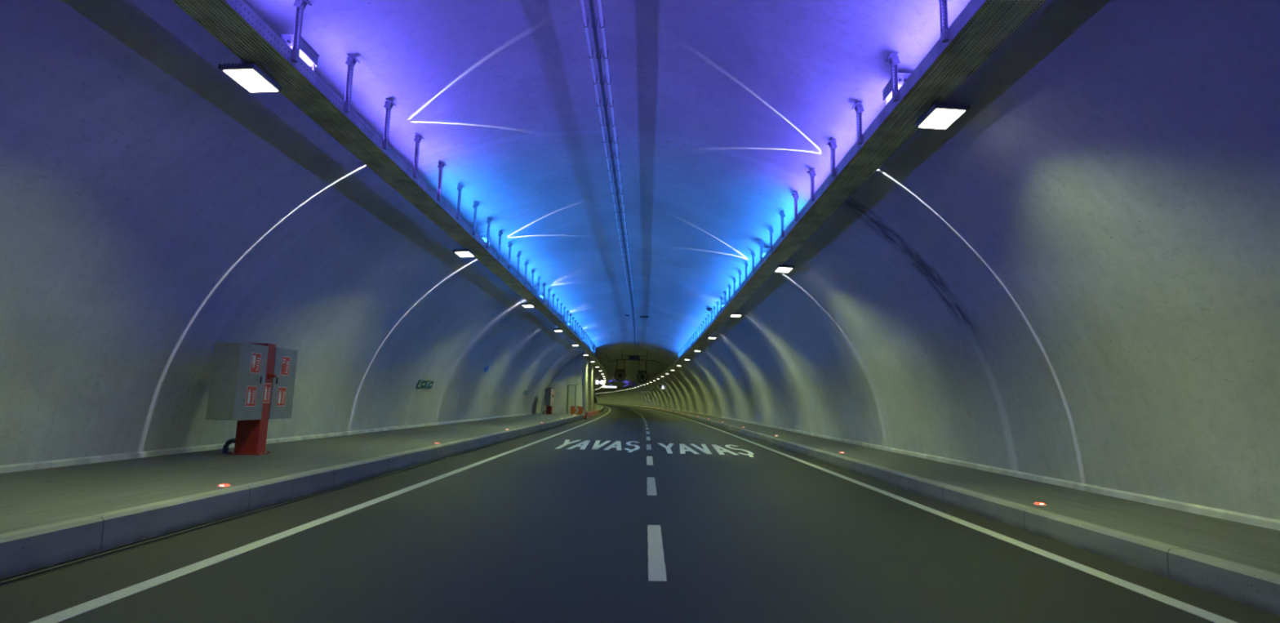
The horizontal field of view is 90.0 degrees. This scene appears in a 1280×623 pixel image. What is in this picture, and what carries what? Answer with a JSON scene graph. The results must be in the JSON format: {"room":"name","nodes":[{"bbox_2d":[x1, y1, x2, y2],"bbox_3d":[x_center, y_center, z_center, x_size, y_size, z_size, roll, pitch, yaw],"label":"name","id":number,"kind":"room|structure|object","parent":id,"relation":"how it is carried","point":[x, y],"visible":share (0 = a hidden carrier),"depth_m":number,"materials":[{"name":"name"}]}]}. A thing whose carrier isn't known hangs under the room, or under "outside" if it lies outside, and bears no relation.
{"room":"road tunnel","nodes":[
{"label":"road tunnel","id":0,"kind":"room"},
{"bbox_2d":[0,71,566,465],"bbox_3d":[-7.099,1.441,17.474,2.721,4.618,66.892,1,-8,1],"label":"wall","id":1,"kind":"structure","parent":0,"point":[124,265],"depth_m":9.74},
{"bbox_2d":[0,412,541,473],"bbox_3d":[-7.901,3.266,17.209,0.236,0.115,66.847,1,-8,0],"label":"baseboard","id":2,"kind":"structure","parent":1,"relation":"attached to","point":[82,460],"depth_m":10.66,"materials":[{"name":"concrete"}]},
{"bbox_2d":[416,379,434,388],"bbox_3d":[-7.488,2.541,22.334,0.105,0.260,1.479,1,-8,1],"label":"sign","id":3,"kind":"object","parent":1,"relation":"attached to","point":[421,384],"visible":1,"depth_m":22.25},
{"bbox_2d":[0,413,578,533],"bbox_3d":[-6.466,3.592,17.232,3.901,0.480,67.010,1,-8,1],"label":"sidewalk","id":4,"kind":"structure","parent":0,"point":[28,499],"depth_m":8.42,"materials":[{"name":"concrete"}]},
{"bbox_2d":[214,484,232,487],"bbox_3d":[-4.674,1.957,7.190,0.130,0.030,0.110,1,-8,1],"label":"stud","id":5,"kind":"object","parent":4,"relation":"on","point":[219,485],"visible":1,"depth_m":7.16,"materials":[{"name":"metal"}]},
{"bbox_2d":[205,342,297,454],"bbox_3d":[-6.877,1.526,11.278,0.782,1.930,1.737,1,-8,1],"label":"tall cabinet","id":6,"kind":"object","parent":4,"relation":"on","point":[251,384],"visible":1,"depth_m":11.04,"materials":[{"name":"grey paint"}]},
{"bbox_2d":[0,404,603,578],"bbox_3d":[-20.327,22.775,155.028,34.496,0.582,344.994,1,-8,1],"label":"curb","id":7,"kind":"structure","parent":4,"relation":"attached to","point":[24,550],"depth_m":6.34,"materials":[{"name":"concrete"}]},
{"bbox_2d":[542,387,554,414],"bbox_3d":[-6.734,6.576,47.059,0.782,1.930,1.737,1,-8,1],"label":"tall cabinet","id":8,"kind":"object","parent":4,"relation":"on","point":[549,392],"visible":0.98,"depth_m":46.47,"materials":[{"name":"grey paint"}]},
{"bbox_2d":[570,405,582,415],"bbox_3d":[-4.475,6.995,45.055,0.840,0.640,0.340,2,-8,-2],"label":"board","id":9,"kind":"object","parent":4,"relation":"on","point":[574,410],"visible":1,"depth_m":45.03,"materials":[{"name":"metal"}]},
{"bbox_2d":[0,405,609,622],"bbox_3d":[-19.648,22.945,155.117,35.234,0.300,345.229,1,-8,1],"label":"road shoulder","id":10,"kind":"structure","parent":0,"point":[31,599],"depth_m":5.52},
{"bbox_2d":[0,408,604,586],"bbox_3d":[-5.631,8.592,51.203,3.491,0.304,135.695,1,-8,1],"label":"drain","id":11,"kind":"object","parent":10,"relation":"in","point":[7,580],"visible":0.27,"depth_m":6.20,"materials":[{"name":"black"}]},
{"bbox_2d":[541,353,584,413],"bbox_3d":[-5.982,5.737,50.905,3.621,5.498,0.300,1,-8,1],"label":"wall","id":12,"kind":"structure","parent":0,"point":[567,375],"depth_m":50.75,"materials":[{"name":"concrete"}]},
{"bbox_2d":[566,384,576,413],"bbox_3d":[-5.400,6.925,50.526,0.680,2.265,0.097,1,-8,1],"label":"door","id":13,"kind":"structure","parent":12,"relation":"in","point":[571,388],"depth_m":50.57,"materials":[{"name":"metal"}]},
{"bbox_2d":[577,351,596,413],"bbox_3d":[-4.626,6.833,59.552,0.910,5.794,17.949,1,-8,-1],"label":"wall","id":14,"kind":"structure","parent":0,"point":[586,375],"depth_m":55.15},
{"bbox_2d":[594,404,602,410],"bbox_3d":[-22.153,28.605,196.991,37.178,0.480,260.229,1,-8,1],"label":"floor","id":15,"kind":"structure","parent":0,"point":[596,406],"depth_m":109.38,"materials":[{"name":"concrete"}]},
{"bbox_2d":[0,0,1251,394],"bbox_3d":[-16.531,17.672,156.728,45.081,2.234,347.002,1,-8,1],"label":"ceiling","id":16,"kind":"structure","parent":0,"point":[723,109],"depth_m":9.24,"materials":[{"name":"concrete"}]},
{"bbox_2d":[290,0,311,62],"bbox_3d":[-3.695,-3.062,6.915,0.162,0.763,0.150,1,-8,1],"label":"hanger","id":17,"kind":"object","parent":16,"relation":"hanging from","point":[300,5],"visible":1,"depth_m":6.92,"materials":[{"name":"metal"}]},
{"bbox_2d":[343,53,359,112],"bbox_3d":[-3.684,-2.893,8.109,0.162,0.763,0.150,1,-8,1],"label":"hanger","id":18,"kind":"object","parent":16,"relation":"hanging from","point":[351,60],"visible":1,"depth_m":8.11,"materials":[{"name":"metal"}]},
{"bbox_2d":[170,0,608,390],"bbox_3d":[-16.699,15.897,140.930,28.421,0.160,315.217,1,-8,1],"label":"cable tray","id":19,"kind":"object","parent":16,"relation":"hanging from","point":[233,24],"visible":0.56,"depth_m":8.18,"materials":[{"name":"metal"}]},
{"bbox_2d":[217,62,281,92],"bbox_3d":[-4.265,-2.575,7.019,0.384,0.128,0.520,1,-8,1],"label":"lamp","id":20,"kind":"object","parent":19,"relation":"attached to","point":[250,76],"visible":1,"depth_m":6.93,"materials":[{"name":"paint"}]},
{"bbox_2d":[280,34,319,71],"bbox_3d":[-3.837,-2.818,7.191,0.215,0.386,0.452,1,-8,1],"label":"floodlight","id":21,"kind":"object","parent":19,"relation":"on","point":[307,53],"visible":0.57,"depth_m":7.18,"materials":[{"name":"glass"}]},
{"bbox_2d":[453,247,475,257],"bbox_3d":[-4.189,-1.411,15.256,0.384,0.128,0.520,1,-8,1],"label":"lamp","id":22,"kind":"object","parent":19,"relation":"attached to","point":[464,252],"visible":1,"depth_m":15.11,"materials":[{"name":"metal"}]},
{"bbox_2d":[477,232,491,245],"bbox_3d":[-3.760,-1.654,15.429,0.215,0.386,0.452,1,-8,1],"label":"floodlight","id":23,"kind":"object","parent":19,"relation":"on","point":[483,235],"visible":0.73,"depth_m":15.25,"materials":[{"name":"glass"}]},
{"bbox_2d":[521,302,534,306],"bbox_3d":[-4.113,-0.247,23.494,0.384,0.128,0.520,1,-8,1],"label":"lamp","id":24,"kind":"object","parent":19,"relation":"attached to","point":[525,304],"visible":1,"depth_m":23.32,"materials":[{"name":"metal"}]},
{"bbox_2d":[553,328,562,331],"bbox_3d":[-4.053,0.913,31.711,0.384,0.128,0.520,1,-8,0],"label":"lamp","id":25,"kind":"object","parent":19,"relation":"attached to","point":[558,329],"visible":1,"depth_m":31.45,"materials":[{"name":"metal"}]},
{"bbox_2d":[382,98,396,149],"bbox_3d":[-3.673,-2.725,9.302,0.162,0.763,0.150,1,-8,1],"label":"hanger","id":26,"kind":"object","parent":16,"relation":"hanging from","point":[388,104],"visible":1,"depth_m":9.30,"materials":[{"name":"metal"}]},
{"bbox_2d":[413,133,424,178],"bbox_3d":[-3.662,-2.556,10.495,0.162,0.763,0.150,1,-8,1],"label":"hanger","id":27,"kind":"object","parent":16,"relation":"hanging from","point":[418,137],"visible":1,"depth_m":10.49,"materials":[{"name":"metal"}]},
{"bbox_2d":[436,160,446,201],"bbox_3d":[-3.651,-2.388,11.688,0.162,0.763,0.150,1,-8,1],"label":"hanger","id":28,"kind":"object","parent":16,"relation":"hanging from","point":[441,165],"visible":1,"depth_m":11.69,"materials":[{"name":"metal"}]},
{"bbox_2d":[456,182,465,219],"bbox_3d":[-3.640,-2.219,12.881,0.162,0.763,0.150,1,-8,1],"label":"hanger","id":29,"kind":"object","parent":16,"relation":"hanging from","point":[460,186],"visible":1,"depth_m":12.88,"materials":[{"name":"metal"}]},
{"bbox_2d":[472,201,479,235],"bbox_3d":[-3.629,-2.051,14.074,0.162,0.763,0.150,1,-8,1],"label":"hanger","id":30,"kind":"object","parent":16,"relation":"hanging from","point":[475,206],"visible":1,"depth_m":14.07,"materials":[{"name":"metal"}]},
{"bbox_2d":[485,217,493,248],"bbox_3d":[-3.618,-1.882,15.267,0.162,0.763,0.150,1,-8,1],"label":"hanger","id":31,"kind":"object","parent":16,"relation":"hanging from","point":[489,220],"visible":1,"depth_m":15.27,"materials":[{"name":"metal"}]},
{"bbox_2d":[497,230,503,259],"bbox_3d":[-3.607,-1.714,16.460,0.162,0.763,0.150,1,-8,1],"label":"hanger","id":32,"kind":"object","parent":16,"relation":"hanging from","point":[500,233],"visible":1,"depth_m":16.46,"materials":[{"name":"metal"}]},
{"bbox_2d":[507,242,513,269],"bbox_3d":[-3.596,-1.545,17.653,0.162,0.763,0.150,1,-8,1],"label":"hanger","id":33,"kind":"object","parent":16,"relation":"hanging from","point":[510,244],"visible":1,"depth_m":17.66,"materials":[{"name":"metal"}]},
{"bbox_2d":[516,252,521,277],"bbox_3d":[-3.585,-1.377,18.846,0.162,0.763,0.150,1,-8,1],"label":"hanger","id":34,"kind":"object","parent":16,"relation":"hanging from","point":[518,255],"visible":0.98,"depth_m":18.85,"materials":[{"name":"metal"}]},
{"bbox_2d":[524,261,528,284],"bbox_3d":[-3.574,-1.208,20.040,0.162,0.763,0.150,1,-8,1],"label":"hanger","id":35,"kind":"object","parent":16,"relation":"hanging from","point":[525,262],"visible":0.99,"depth_m":20.05,"materials":[{"name":"metal"}]},
{"bbox_2d":[531,269,535,291],"bbox_3d":[-3.563,-1.040,21.233,0.162,0.763,0.150,1,-8,1],"label":"hanger","id":36,"kind":"object","parent":16,"relation":"hanging from","point":[533,270],"visible":0.94,"depth_m":21.23,"materials":[{"name":"metal"}]},
{"bbox_2d":[537,275,542,297],"bbox_3d":[-3.552,-0.871,22.426,0.162,0.763,0.150,1,-8,1],"label":"hanger","id":37,"kind":"object","parent":16,"relation":"hanging from","point":[538,277],"visible":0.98,"depth_m":22.43,"materials":[{"name":"metal"}]},
{"bbox_2d":[542,282,546,302],"bbox_3d":[-3.541,-0.702,23.619,0.162,0.763,0.150,1,-8,1],"label":"hanger","id":38,"kind":"object","parent":16,"relation":"hanging from","point":[544,283],"visible":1,"depth_m":23.62,"materials":[{"name":"metal"}]},
{"bbox_2d":[547,288,551,307],"bbox_3d":[-3.530,-0.534,24.812,0.162,0.763,0.150,1,-8,1],"label":"hanger","id":39,"kind":"object","parent":16,"relation":"hanging from","point":[548,290],"visible":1,"depth_m":24.81,"materials":[{"name":"metal"}]},
{"bbox_2d":[551,293,555,311],"bbox_3d":[-3.519,-0.365,26.003,0.162,0.763,0.150,1,-8,1],"label":"hanger","id":40,"kind":"object","parent":16,"relation":"hanging from","point":[553,295],"visible":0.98,"depth_m":26.00,"materials":[{"name":"metal"}]},
{"bbox_2d":[555,297,559,315],"bbox_3d":[-3.509,-0.198,27.193,0.162,0.763,0.150,1,-8,1],"label":"hanger","id":41,"kind":"object","parent":16,"relation":"hanging from","point":[557,300],"visible":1,"depth_m":27.19,"materials":[{"name":"metal"}]},
{"bbox_2d":[560,302,562,319],"bbox_3d":[-3.500,-0.029,28.383,0.162,0.763,0.150,1,-8,1],"label":"hanger","id":42,"kind":"object","parent":16,"relation":"hanging from","point":[561,304],"visible":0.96,"depth_m":28.38,"materials":[{"name":"metal"}]},
{"bbox_2d":[563,306,566,322],"bbox_3d":[-3.492,0.139,29.572,0.162,0.763,0.150,1,-8,1],"label":"hanger","id":43,"kind":"object","parent":16,"relation":"hanging from","point":[564,308],"visible":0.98,"depth_m":29.57,"materials":[{"name":"metal"}]},
{"bbox_2d":[566,310,569,325],"bbox_3d":[-3.486,0.306,30.762,0.162,0.763,0.150,1,-8,0],"label":"hanger","id":44,"kind":"object","parent":16,"relation":"hanging from","point":[567,311],"visible":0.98,"depth_m":30.76,"materials":[{"name":"metal"}]},
{"bbox_2d":[583,8,604,28],"bbox_3d":[-0.564,-3.623,7.910,0.255,0.267,0.030,1,-8,1],"label":"bracket","id":45,"kind":"object","parent":16,"relation":"attached to","point":[588,17],"visible":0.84,"depth_m":7.90,"materials":[{"name":"metal"}]},
{"bbox_2d":[588,40,608,58],"bbox_3d":[-0.558,-3.524,8.613,0.255,0.267,0.030,1,-8,1],"label":"bracket","id":46,"kind":"object","parent":16,"relation":"attached to","point":[593,48],"visible":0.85,"depth_m":8.60,"materials":[{"name":"metal"}]},
{"bbox_2d":[595,377,604,384],"bbox_3d":[-6.241,10.693,99.251,1.350,1.328,0.230,2,-8,-2],"label":"lit sign","id":47,"kind":"object","parent":16,"relation":"hanging from","point":[597,381],"visible":0.98,"depth_m":99.10,"materials":[{"name":"metal"}]},
{"bbox_2d":[593,67,610,84],"bbox_3d":[-0.551,-3.425,9.316,0.255,0.267,0.030,1,-8,1],"label":"bracket","id":48,"kind":"object","parent":16,"relation":"attached to","point":[597,75],"visible":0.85,"depth_m":9.30,"materials":[{"name":"metal"}]},
{"bbox_2d":[588,0,635,355],"bbox_3d":[-0.531,-1.196,24.404,0.373,0.050,79.982,1,-8,0],"label":"pipe","id":49,"kind":"object","parent":48,"relation":"attached to","point":[591,2],"visible":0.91,"depth_m":10.35,"materials":[{"name":"grey metal"}]},
{"bbox_2d":[596,91,613,106],"bbox_3d":[-0.545,-3.325,10.019,0.255,0.267,0.030,1,-8,1],"label":"bracket","id":50,"kind":"object","parent":16,"relation":"attached to","point":[601,98],"visible":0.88,"depth_m":10.01,"materials":[{"name":"metal"}]},
{"bbox_2d":[580,0,633,352],"bbox_3d":[-0.626,-1.477,22.424,0.302,0.032,75.980,1,-8,0],"label":"conduit","id":51,"kind":"object","parent":16,"relation":"attached to","point":[581,1],"visible":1,"depth_m":10.22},
{"bbox_2d":[600,111,615,126],"bbox_3d":[-0.538,-3.226,10.722,0.255,0.267,0.030,1,-8,1],"label":"bracket","id":52,"kind":"object","parent":16,"relation":"attached to","point":[603,117],"visible":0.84,"depth_m":10.71,"materials":[{"name":"metal"}]},
{"bbox_2d":[601,379,617,387],"bbox_3d":[-6.623,15.690,138.969,3.200,1.862,0.230,2,-8,-4],"label":"lit sign","id":53,"kind":"object","parent":16,"relation":"hanging from","point":[602,386],"visible":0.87,"depth_m":138.77,"materials":[{"name":"metal"}]},
{"bbox_2d":[603,129,617,143],"bbox_3d":[-0.532,-3.127,11.425,0.255,0.267,0.030,1,-8,1],"label":"bracket","id":54,"kind":"object","parent":16,"relation":"attached to","point":[606,135],"visible":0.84,"depth_m":11.41,"materials":[{"name":"metal"}]},
{"bbox_2d":[605,145,618,158],"bbox_3d":[-0.525,-3.027,12.128,0.255,0.267,0.030,1,-8,1],"label":"bracket","id":55,"kind":"object","parent":16,"relation":"attached to","point":[608,151],"visible":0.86,"depth_m":12.11,"materials":[{"name":"metal"}]},
{"bbox_2d":[607,159,620,171],"bbox_3d":[-0.519,-2.928,12.831,0.255,0.267,0.030,1,-8,1],"label":"bracket","id":56,"kind":"object","parent":16,"relation":"attached to","point":[611,159],"visible":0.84,"depth_m":12.82,"materials":[{"name":"metal"}]},
{"bbox_2d":[610,172,622,183],"bbox_3d":[-0.512,-2.829,13.534,0.255,0.267,0.030,1,-8,1],"label":"bracket","id":57,"kind":"object","parent":16,"relation":"attached to","point":[612,172],"visible":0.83,"depth_m":13.52,"materials":[{"name":"metal"}]},
{"bbox_2d":[611,183,622,194],"bbox_3d":[-0.506,-2.729,14.237,0.255,0.267,0.030,1,-8,1],"label":"bracket","id":58,"kind":"object","parent":16,"relation":"attached to","point":[614,188],"visible":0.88,"depth_m":14.22,"materials":[{"name":"metal"}]},
{"bbox_2d":[613,358,626,382],"bbox_3d":[-2.202,6.591,71.733,1.320,2.549,2.400,1,-8,-1],"label":"fan","id":59,"kind":"object","parent":16,"relation":"hanging from","point":[620,375],"visible":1,"depth_m":70.93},
{"bbox_2d":[615,211,626,221],"bbox_3d":[-0.486,-2.431,16.346,0.255,0.267,0.030,1,-8,1],"label":"bracket","id":60,"kind":"object","parent":16,"relation":"attached to","point":[618,211],"visible":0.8,"depth_m":16.33,"materials":[{"name":"metal"}]},
{"bbox_2d":[617,227,627,235],"bbox_3d":[-0.473,-2.233,17.752,0.255,0.267,0.030,1,-8,1],"label":"bracket","id":61,"kind":"object","parent":16,"relation":"attached to","point":[620,228],"visible":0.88,"depth_m":17.74,"materials":[{"name":"metal"}]},
{"bbox_2d":[604,350,664,367],"bbox_3d":[-0.511,4.710,62.357,5.636,1.465,5.177,1,-8,-1],"label":"gantry","id":62,"kind":"object","parent":16,"relation":"hanging from","point":[633,357],"visible":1,"depth_m":59.90,"materials":[{"name":"metal"}]},
{"bbox_2d":[635,360,648,382],"bbox_3d":[0.266,6.693,71.782,1.320,2.609,2.400,1,-8,-1],"label":"fan","id":63,"kind":"object","parent":16,"relation":"hanging from","point":[642,375],"visible":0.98,"depth_m":71.02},
{"bbox_2d":[706,314,710,326],"bbox_3d":[3.077,0.380,28.724,0.162,0.575,0.150,1,-8,1],"label":"hanger","id":64,"kind":"object","parent":16,"relation":"hanging from","point":[708,316],"visible":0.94,"depth_m":28.73,"materials":[{"name":"metal"}]},
{"bbox_2d":[705,305,713,320],"bbox_3d":[2.927,0.060,27.035,0.322,0.680,0.320,1,-8,1],"label":"camera","id":65,"kind":"object","parent":16,"relation":"attached to","point":[708,308],"visible":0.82,"depth_m":26.99,"materials":[{"name":"metal"}]},
{"bbox_2d":[712,306,715,319],"bbox_3d":[3.059,0.042,26.333,0.162,0.575,0.150,1,-8,1],"label":"hanger","id":66,"kind":"object","parent":16,"relation":"hanging from","point":[714,308],"visible":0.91,"depth_m":26.34,"materials":[{"name":"metal"}]},
{"bbox_2d":[715,301,719,315],"bbox_3d":[3.048,-0.127,25.138,0.162,0.575,0.150,1,-8,1],"label":"hanger","id":67,"kind":"object","parent":16,"relation":"hanging from","point":[717,302],"visible":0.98,"depth_m":25.14,"materials":[{"name":"metal"}]},
{"bbox_2d":[719,296,722,311],"bbox_3d":[3.037,-0.295,23.945,0.162,0.575,0.150,1,-8,1],"label":"hanger","id":68,"kind":"object","parent":16,"relation":"hanging from","point":[720,297],"visible":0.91,"depth_m":23.94,"materials":[{"name":"metal"}]},
{"bbox_2d":[722,290,726,306],"bbox_3d":[3.026,-0.464,22.752,0.162,0.575,0.150,1,-8,1],"label":"hanger","id":69,"kind":"object","parent":16,"relation":"hanging from","point":[724,292],"visible":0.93,"depth_m":22.74,"materials":[{"name":"metal"}]},
{"bbox_2d":[727,284,731,301],"bbox_3d":[3.015,-0.633,21.559,0.162,0.575,0.150,1,-8,1],"label":"hanger","id":70,"kind":"object","parent":16,"relation":"hanging from","point":[728,286],"visible":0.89,"depth_m":21.55,"materials":[{"name":"metal"}]},
{"bbox_2d":[731,277,736,295],"bbox_3d":[3.004,-0.801,20.366,0.162,0.575,0.150,1,-8,1],"label":"hanger","id":71,"kind":"object","parent":16,"relation":"hanging from","point":[734,278],"visible":0.94,"depth_m":20.36,"materials":[{"name":"metal"}]},
{"bbox_2d":[737,270,742,288],"bbox_3d":[2.993,-0.970,19.172,0.162,0.575,0.150,1,-8,1],"label":"hanger","id":72,"kind":"object","parent":16,"relation":"hanging from","point":[739,271],"visible":0.93,"depth_m":19.16,"materials":[{"name":"metal"}]},
{"bbox_2d":[742,261,747,280],"bbox_3d":[2.982,-1.138,17.979,0.162,0.575,0.150,1,-8,1],"label":"hanger","id":73,"kind":"object","parent":16,"relation":"hanging from","point":[745,263],"visible":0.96,"depth_m":17.98,"materials":[{"name":"metal"}]},
{"bbox_2d":[750,251,755,272],"bbox_3d":[2.971,-1.307,16.786,0.162,0.575,0.150,1,-8,1],"label":"hanger","id":74,"kind":"object","parent":16,"relation":"hanging from","point":[752,253],"visible":0.98,"depth_m":16.78,"materials":[{"name":"metal"}]},
{"bbox_2d":[757,240,764,262],"bbox_3d":[2.960,-1.475,15.593,0.162,0.575,0.150,1,-8,1],"label":"hanger","id":75,"kind":"object","parent":16,"relation":"hanging from","point":[761,242],"visible":0.9,"depth_m":15.59,"materials":[{"name":"metal"}]},
{"bbox_2d":[767,226,773,251],"bbox_3d":[2.949,-1.644,14.400,0.162,0.575,0.150,1,-8,1],"label":"hanger","id":76,"kind":"object","parent":16,"relation":"hanging from","point":[771,229],"visible":0.94,"depth_m":14.39,"materials":[{"name":"metal"}]},
{"bbox_2d":[777,210,785,237],"bbox_3d":[2.938,-1.812,13.207,0.162,0.575,0.150,1,-8,1],"label":"hanger","id":77,"kind":"object","parent":16,"relation":"hanging from","point":[781,213],"visible":0.97,"depth_m":13.21,"materials":[{"name":"metal"}]},
{"bbox_2d":[790,191,799,221],"bbox_3d":[2.927,-1.981,12.014,0.162,0.575,0.150,1,-8,1],"label":"hanger","id":78,"kind":"object","parent":16,"relation":"hanging from","point":[795,195],"visible":0.91,"depth_m":12.01,"materials":[{"name":"metal"}]},
{"bbox_2d":[806,168,816,201],"bbox_3d":[2.916,-2.150,10.821,0.162,0.575,0.150,1,-8,1],"label":"hanger","id":79,"kind":"object","parent":16,"relation":"hanging from","point":[811,172],"visible":0.93,"depth_m":10.81,"materials":[{"name":"metal"}]},
{"bbox_2d":[594,0,1047,393],"bbox_3d":[-9.631,16.260,141.542,28.568,0.160,316.662,1,-8,1],"label":"cable tray","id":80,"kind":"object","parent":16,"relation":"hanging from","point":[982,27],"visible":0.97,"depth_m":7.57,"materials":[{"name":"metal"}]},
{"bbox_2d":[707,335,716,338],"bbox_3d":[3.659,1.292,32.333,0.384,0.128,0.520,1,-8,0],"label":"lamp","id":81,"kind":"object","parent":80,"relation":"attached to","point":[710,336],"visible":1,"depth_m":32.13,"materials":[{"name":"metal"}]},
{"bbox_2d":[729,311,742,316],"bbox_3d":[3.601,0.112,23.978,0.384,0.128,0.520,1,-8,1],"label":"lamp","id":82,"kind":"object","parent":80,"relation":"attached to","point":[732,314],"visible":1,"depth_m":23.79,"materials":[{"name":"metal"}]},
{"bbox_2d":[759,248,769,257],"bbox_3d":[3.099,-1.326,15.825,0.215,0.386,0.452,1,-8,1],"label":"floodlight","id":83,"kind":"object","parent":80,"relation":"on","point":[765,251],"visible":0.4,"depth_m":15.65,"materials":[{"name":"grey metal"}]},
{"bbox_2d":[774,263,794,272],"bbox_3d":[3.524,-1.065,15.641,0.384,0.128,0.520,1,-8,1],"label":"lamp","id":84,"kind":"object","parent":80,"relation":"attached to","point":[782,268],"visible":1,"depth_m":15.47,"materials":[{"name":"metal"}]},
{"bbox_2d":[881,72,911,106],"bbox_3d":[3.022,-2.504,7.488,0.215,0.386,0.452,1,-8,1],"label":"floodlight","id":85,"kind":"object","parent":80,"relation":"on","point":[886,91],"visible":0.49,"depth_m":7.48,"materials":[{"name":"grey metal"}]},
{"bbox_2d":[915,101,969,128],"bbox_3d":[3.446,-2.243,7.304,0.384,0.128,0.520,1,-8,1],"label":"lamp","id":86,"kind":"object","parent":80,"relation":"attached to","point":[939,116],"visible":1,"depth_m":7.21,"materials":[{"name":"paint"}]},
{"bbox_2d":[826,138,837,176],"bbox_3d":[2.905,-2.318,9.628,0.162,0.575,0.150,1,-8,1],"label":"hanger","id":87,"kind":"object","parent":16,"relation":"hanging from","point":[832,144],"visible":0.91,"depth_m":9.62,"materials":[{"name":"metal"}]},
{"bbox_2d":[851,101,864,144],"bbox_3d":[2.893,-2.487,8.435,0.162,0.575,0.150,1,-8,1],"label":"hanger","id":88,"kind":"object","parent":16,"relation":"hanging from","point":[858,107],"visible":0.95,"depth_m":8.43,"materials":[{"name":"metal"}]},
{"bbox_2d":[884,51,900,102],"bbox_3d":[2.882,-2.655,7.242,0.162,0.575,0.150,1,-8,1],"label":"hanger","id":89,"kind":"object","parent":16,"relation":"hanging from","point":[893,59],"visible":0.95,"depth_m":7.23,"materials":[{"name":"metal"}]},
{"bbox_2d":[938,0,949,42],"bbox_3d":[2.871,-2.824,6.048,0.162,0.575,0.150,1,-8,1],"label":"hanger","id":90,"kind":"object","parent":16,"relation":"hanging from","point":[944,30],"visible":1,"depth_m":6.04,"materials":[{"name":"metal"}]},
{"bbox_2d":[59,403,1213,622],"bbox_3d":[-15.563,23.142,155.876,41.656,0.300,346.862,1,-8,1],"label":"road","id":91,"kind":"structure","parent":0,"point":[539,532],"depth_m":5.46,"materials":[{"name":"asphalt"}]},
{"bbox_2d":[29,405,610,622],"bbox_3d":[-19.191,22.804,155.143,34.515,0.006,345.251,1,-8,1],"label":"edge line","id":92,"kind":"object","parent":91,"relation":"on","point":[71,612],"visible":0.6,"depth_m":5.17,"materials":[{"name":"paint"}]},
{"bbox_2d":[554,440,639,452],"bbox_3d":[-1.264,4.036,19.309,2.528,0.006,4.736,1,-8,1],"label":"road marking","id":93,"kind":"object","parent":91,"relation":"on","point":[618,443],"visible":1,"depth_m":19.22,"materials":[{"name":"paint"}]},
{"bbox_2d":[646,444,651,449],"bbox_3d":[0.265,4.039,19.091,0.143,0.006,2.200,1,-8,1],"label":"centre line dash","id":94,"kind":"object","parent":91,"relation":"on","point":[648,446],"visible":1,"depth_m":19.01,"materials":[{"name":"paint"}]},
{"bbox_2d":[646,456,653,465],"bbox_3d":[0.224,3.417,14.685,0.143,0.006,2.200,1,-8,1],"label":"centre line dash","id":95,"kind":"object","parent":91,"relation":"on","point":[649,459],"visible":1,"depth_m":14.53,"materials":[{"name":"paint"}]},
{"bbox_2d":[647,477,657,495],"bbox_3d":[0.183,2.794,10.279,0.143,0.006,2.200,1,-8,1],"label":"centre line dash","id":96,"kind":"object","parent":91,"relation":"on","point":[651,489],"visible":1,"depth_m":10.07,"materials":[{"name":"paint"}]},
{"bbox_2d":[647,524,666,582],"bbox_3d":[0.142,2.172,5.873,0.143,0.006,2.200,1,-8,1],"label":"centre line dash","id":97,"kind":"object","parent":91,"relation":"on","point":[656,566],"visible":1,"depth_m":5.55,"materials":[{"name":"paint"}]},
{"bbox_2d":[657,443,753,457],"bbox_3d":[1.834,4.001,18.579,2.577,0.006,4.737,1,-8,1],"label":"road marking","id":98,"kind":"object","parent":91,"relation":"on","point":[705,450],"visible":1,"depth_m":18.48,"materials":[{"name":"paint"}]},
{"bbox_2d":[595,403,1237,622],"bbox_3d":[-12.092,23.060,155.854,34.698,0.006,346.860,1,-8,1],"label":"edge line","id":99,"kind":"object","parent":91,"relation":"on","point":[1199,612],"visible":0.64,"depth_m":5.82,"materials":[{"name":"paint"}]},
{"bbox_2d":[594,0,1279,519],"bbox_3d":[-10.418,20.971,156.440,36.873,4.618,347.468,1,-8,1],"label":"wall","id":100,"kind":"structure","parent":0,"point":[1100,307],"depth_m":7.75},
{"bbox_2d":[594,402,1279,530],"bbox_3d":[-9.718,22.869,156.126,34.684,0.115,347.389,1,-8,1],"label":"baseboard","id":101,"kind":"structure","parent":100,"relation":"attached to","point":[1258,521],"depth_m":8.75,"materials":[{"name":"concrete"}]},
{"bbox_2d":[605,403,1279,574],"bbox_3d":[-10.398,23.122,156.131,36.636,0.435,347.456,1,-8,1],"label":"floor","id":102,"kind":"structure","parent":0,"point":[1251,545],"depth_m":7.38,"materials":[{"name":"concrete"}]},
{"bbox_2d":[595,403,1279,616],"bbox_3d":[-11.514,23.115,155.908,34.722,0.537,346.992,1,-8,1],"label":"curb","id":103,"kind":"structure","parent":102,"relation":"attached to","point":[1256,588],"depth_m":6.12,"materials":[{"name":"concrete"}]},
{"bbox_2d":[1031,502,1048,506],"bbox_3d":[4.666,2.247,7.467,0.130,0.030,0.110,1,-8,1],"label":"stud","id":104,"kind":"object","parent":102,"relation":"on","point":[1037,504],"visible":1,"depth_m":7.43,"materials":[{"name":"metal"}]},
{"bbox_2d":[617,404,1279,622],"bbox_3d":[-11.796,23.225,155.878,34.982,0.300,346.959,1,-8,1],"label":"floor","id":105,"kind":"structure","parent":0,"point":[1232,610],"depth_m":5.89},
{"bbox_3d":[-0.577,-3.822,6.504,0.255,0.267,0.030,1,-8,1],"label":"bracket","id":106,"kind":"object","parent":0,"visible":0},
{"bbox_2d":[597,0,636,352],"bbox_3d":[-0.426,-1.472,22.424,0.308,0.038,75.986,1,-8,0],"label":"conduit","id":107,"kind":"object","parent":106,"relation":"hanging from","point":[599,4],"visible":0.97,"depth_m":10.28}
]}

